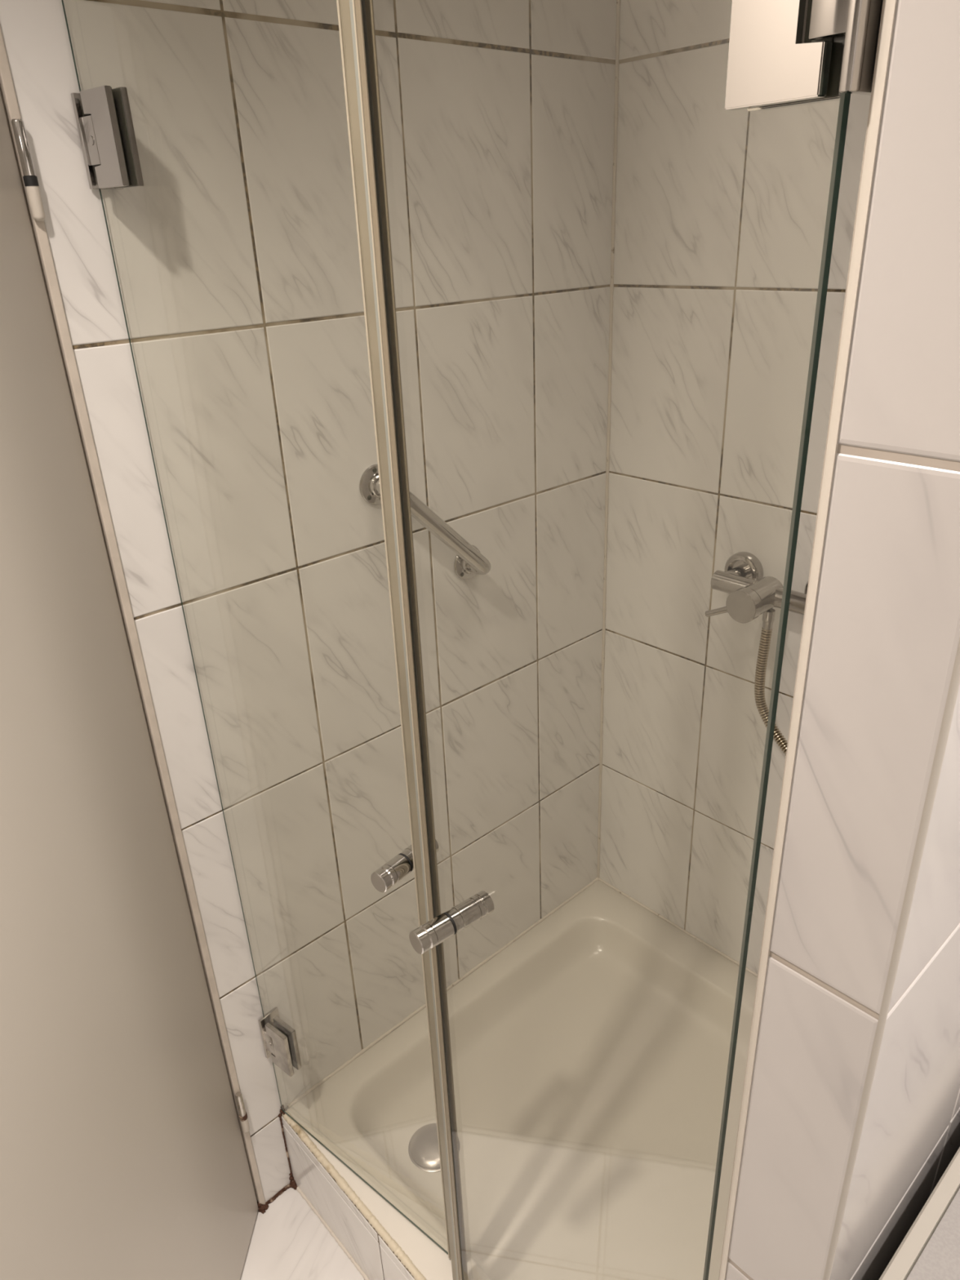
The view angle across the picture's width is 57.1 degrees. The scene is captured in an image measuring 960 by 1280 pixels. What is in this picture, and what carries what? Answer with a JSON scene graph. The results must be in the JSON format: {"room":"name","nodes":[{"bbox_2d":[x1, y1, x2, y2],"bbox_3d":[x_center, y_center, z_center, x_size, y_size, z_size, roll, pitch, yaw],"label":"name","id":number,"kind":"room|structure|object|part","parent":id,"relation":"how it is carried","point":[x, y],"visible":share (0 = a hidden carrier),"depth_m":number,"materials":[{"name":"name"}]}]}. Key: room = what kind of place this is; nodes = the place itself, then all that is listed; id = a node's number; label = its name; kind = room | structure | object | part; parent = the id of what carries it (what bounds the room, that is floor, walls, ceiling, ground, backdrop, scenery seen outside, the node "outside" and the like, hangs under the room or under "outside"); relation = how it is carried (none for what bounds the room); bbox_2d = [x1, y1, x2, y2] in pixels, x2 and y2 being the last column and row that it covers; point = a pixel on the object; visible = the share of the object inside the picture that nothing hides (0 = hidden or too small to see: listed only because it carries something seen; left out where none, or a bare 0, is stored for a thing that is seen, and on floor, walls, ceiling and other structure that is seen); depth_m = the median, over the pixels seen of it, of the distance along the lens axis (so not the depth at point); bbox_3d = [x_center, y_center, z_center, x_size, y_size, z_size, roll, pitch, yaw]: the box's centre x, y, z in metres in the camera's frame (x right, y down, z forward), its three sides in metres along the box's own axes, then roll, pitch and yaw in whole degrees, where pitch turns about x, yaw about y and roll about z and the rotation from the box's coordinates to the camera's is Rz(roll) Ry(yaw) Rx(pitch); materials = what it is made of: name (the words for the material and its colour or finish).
{"room":"bathroom","nodes":[
{"label":"bathroom","id":0,"kind":"room"},
{"bbox_2d":[240,1187,364,1279],"bbox_3d":[-0.358,1.301,1.174,2.720,0.100,3.435,-23,32,-37],"label":"floor","id":1,"kind":"structure","parent":0,"point":[289,1241],"depth_m":1.55,"materials":[{"name":"tile"}]},
{"bbox_2d":[257,1201,268,1213],"bbox_3d":[-0.397,1.034,1.612,0.019,0.023,0.018,10,28,24],"label":"stain","id":2,"kind":"structure","parent":1,"relation":"on","point":[262,1208],"depth_m":1.61,"materials":[{"name":"brown"}]},
{"bbox_2d":[265,1183,291,1204],"bbox_3d":[-0.374,1.027,1.635,0.069,0.010,0.010,-23,32,-37],"label":"sealant","id":3,"kind":"structure","parent":1,"relation":"on","point":[279,1193],"depth_m":1.63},
{"bbox_2d":[288,1173,297,1190],"bbox_3d":[-0.348,1.008,1.646,0.015,0.034,0.023,-13,27,-22],"label":"stain","id":4,"kind":"structure","parent":1,"relation":"on","point":[293,1184],"depth_m":1.65,"materials":[{"name":"brown"}]},
{"bbox_2d":[296,1186,369,1279],"bbox_3d":[-0.060,1.140,1.369,0.008,0.008,0.847,-23,32,-37],"label":"sealant","id":5,"kind":"structure","parent":1,"relation":"on","point":[365,1277],"depth_m":1.56,"materials":[{"name":"white plastic"}]},
{"bbox_2d":[281,1113,414,1279],"bbox_3d":[-0.060,1.054,1.333,0.008,0.187,0.854,-23,32,-37],"label":"shower base","id":6,"kind":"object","parent":1,"relation":"on","point":[361,1240],"depth_m":1.50,"materials":[{"name":"tile"}]},
{"bbox_2d":[278,1104,285,1120],"bbox_3d":[-0.352,0.846,1.575,0.015,0.033,0.015,-23,32,-37],"label":"stain","id":7,"kind":"structure","parent":6,"relation":"on","point":[280,1114],"depth_m":1.57,"materials":[{"name":"brown"}]},
{"bbox_2d":[286,880,757,1279],"bbox_3d":[0.258,0.904,1.591,0.860,0.174,0.850,-23,32,-37],"label":"shower tray","id":8,"kind":"object","parent":1,"relation":"on","point":[590,1053],"visible":0.73,"depth_m":1.63,"materials":[{"name":"beige ceramic"}]},
{"bbox_2d":[61,0,450,1258],"bbox_3d":[-0.227,0.020,1.039,0.425,1.920,0.090,18,32,36],"label":"shower door","id":9,"kind":"structure","parent":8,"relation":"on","point":[103,114],"depth_m":0.91,"materials":[{"name":"clear glass"}]},
{"bbox_3d":[-0.405,-0.527,0.935,0.006,0.088,0.037,18,32,36],"label":"wall plate","id":10,"kind":"part","parent":9,"relation":"part of","materials":[{"name":"silver metal"}]},
{"bbox_3d":[-0.353,0.666,1.498,0.006,0.088,0.037,18,32,36],"label":"wall plate","id":11,"kind":"part","parent":9,"relation":"part of","materials":[{"name":"silver metal"}]},
{"bbox_3d":[-0.087,0.260,1.033,0.026,0.026,0.090,18,32,36],"label":"handle","id":12,"kind":"part","parent":9,"relation":"part of","materials":[{"name":"silver metal"}]},
{"bbox_2d":[398,853,413,871],"bbox_3d":[-0.088,0.261,1.032,0.025,0.025,0.002,18,32,36],"label":"washer","id":13,"kind":"object","parent":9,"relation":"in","point":[405,855],"depth_m":1.02,"materials":[{"name":"silver metal"}]},
{"bbox_2d":[282,1111,426,1279],"bbox_3d":[-0.061,0.967,1.292,0.015,0.015,0.844,-23,32,-37],"label":"sealant","id":14,"kind":"structure","parent":8,"relation":"attached to","point":[341,1182],"depth_m":1.43,"materials":[{"name":"plastic"}]},
{"bbox_2d":[287,877,598,1108],"bbox_3d":[-0.033,0.702,1.840,0.852,0.008,0.008,-23,32,-37],"label":"sealant","id":15,"kind":"structure","parent":8,"relation":"attached to","point":[289,1105],"depth_m":1.77,"materials":[{"name":"white plastic"}]},
{"bbox_2d":[341,0,883,1279],"bbox_3d":[0.057,0.149,0.739,0.096,1.920,0.413,-21,31,-33],"label":"shower door","id":16,"kind":"structure","parent":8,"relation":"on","point":[782,53],"depth_m":0.66,"materials":[{"name":"clear glass"}]},
{"bbox_2d":[443,912,457,934],"bbox_3d":[-0.033,0.302,0.940,0.002,0.025,0.025,-21,31,-33],"label":"washer","id":17,"kind":"object","parent":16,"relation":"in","point":[450,919],"depth_m":0.93,"materials":[{"name":"black rubber"}]},
{"bbox_3d":[-0.029,0.300,0.942,0.096,0.026,0.026,-21,31,-33],"label":"handle","id":18,"kind":"part","parent":16,"relation":"part of","materials":[{"name":"silver metal"}]},
{"bbox_3d":[0.167,-0.277,0.365,0.038,0.088,0.005,-21,31,-33],"label":"wall plate","id":19,"kind":"part","parent":16,"relation":"part of","materials":[{"name":"silver metal"}]},
{"bbox_2d":[598,877,757,977],"bbox_3d":[0.570,0.689,1.812,0.008,0.008,0.845,-23,32,-37],"label":"sealant","id":20,"kind":"structure","parent":8,"relation":"attached to","point":[636,901],"depth_m":1.94,"materials":[{"name":"white plastic"}]},
{"bbox_2d":[879,1146,959,1279],"bbox_3d":[0.687,0.907,0.800,0.692,0.850,0.598,-23,32,-37],"label":"base cabinet","id":21,"kind":"object","parent":1,"relation":"on","point":[930,1250],"visible":1,"depth_m":0.72,"materials":[{"name":"grey"}]},
{"bbox_3d":[0.675,0.523,0.624,0.650,0.003,0.569,-23,32,-37],"label":"panel","id":22,"kind":"part","parent":21,"relation":"part of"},
{"bbox_2d":[0,0,616,1202],"bbox_3d":[-0.104,-0.229,1.461,1.033,2.400,0.120,-23,32,-37],"label":"wall","id":23,"kind":"structure","parent":0,"point":[236,255],"depth_m":1.30,"materials":[{"name":"tile"}]},
{"bbox_2d":[0,94,257,1279],"bbox_3d":[-0.467,0.267,0.852,0.057,2.039,0.727,-1,25,3],"label":"door","id":24,"kind":"structure","parent":23,"relation":"in","point":[122,1153],"depth_m":0.99,"materials":[{"name":"beige paint"}]},
{"bbox_2d":[0,26,265,1205],"bbox_3d":[-0.777,0.221,0.956,0.848,2.070,0.104,-23,32,-37],"label":"door frame","id":25,"kind":"structure","parent":23,"relation":"attached to","point":[7,93],"depth_m":1.09,"materials":[{"name":"paint"}]},
{"bbox_2d":[279,1117,293,1177],"bbox_3d":[-0.354,0.932,1.616,0.004,0.178,0.005,-1,25,2],"label":"sealant","id":26,"kind":"structure","parent":23,"relation":"attached to","point":[282,1124],"depth_m":1.61,"materials":[{"name":"brown"}]},
{"bbox_2d":[359,463,490,579],"bbox_3d":[-0.068,-0.173,1.387,0.235,0.233,0.060,-23,32,-37],"label":"grab bar","id":27,"kind":"object","parent":23,"relation":"attached to","point":[468,562],"visible":0.69,"depth_m":1.36,"materials":[{"name":"silver metal"}]},
{"bbox_2d":[596,0,620,878],"bbox_3d":[0.238,-0.429,1.629,0.008,2.199,0.008,-23,32,-37],"label":"sealant","id":28,"kind":"structure","parent":23,"relation":"attached to","point":[618,2],"depth_m":1.62,"materials":[{"name":"white plastic"}]},
{"bbox_2d":[599,0,871,973],"bbox_3d":[0.965,-0.068,1.022,0.100,2.400,2.021,-23,32,-37],"label":"wall","id":29,"kind":"structure","parent":0,"point":[721,214],"depth_m":1.49,"materials":[{"name":"tile"}]},
{"bbox_2d":[705,551,808,623],"bbox_3d":[0.460,-0.074,1.435,0.136,0.074,0.219,-23,32,-37],"label":"shower mixer","id":30,"kind":"object","parent":29,"relation":"attached to","point":[752,594],"visible":0.69,"depth_m":1.42,"materials":[{"name":"silver metal"}]},
{"bbox_3d":[0.388,-0.047,1.437,0.045,0.029,0.010,18,32,36],"label":"lever","id":31,"kind":"part","parent":30,"relation":"part of","materials":[{"name":"silver metal"}]},
{"bbox_3d":[0.419,-0.055,1.401,0.020,0.054,0.054,-23,32,-37],"label":"knob","id":32,"kind":"part","parent":30,"relation":"part of","materials":[{"name":"silver metal"}]},
{"bbox_2d":[754,608,787,755],"bbox_3d":[0.587,0.012,1.379,0.303,0.486,0.055,20,33,39],"label":"shower hose","id":33,"kind":"object","parent":30,"relation":"attached to","point":[768,617],"visible":0.34,"depth_m":1.49,"materials":[{"name":"silver metal"}]},
{"bbox_2d":[718,0,959,1279],"bbox_3d":[0.530,0.053,0.806,0.875,2.400,0.083,-23,32,-37],"label":"wall","id":34,"kind":"structure","parent":0,"point":[886,636],"depth_m":0.48,"materials":[{"name":"tile"}]},
{"bbox_2d":[718,0,897,1279],"bbox_3d":[0.187,0.180,0.569,0.008,2.400,0.008,-23,32,-37],"label":"trim","id":35,"kind":"structure","parent":34,"relation":"attached to","point":[890,6],"depth_m":0.45,"materials":[{"name":"white plastic"}]},
{"bbox_2d":[822,638,959,1279],"bbox_3d":[0.239,0.203,0.515,0.003,2.400,0.003,-23,32,-37],"label":"trim","id":36,"kind":"structure","parent":34,"relation":"attached to","point":[954,684],"depth_m":0.50,"materials":[{"name":"grey tile"}]}
]}

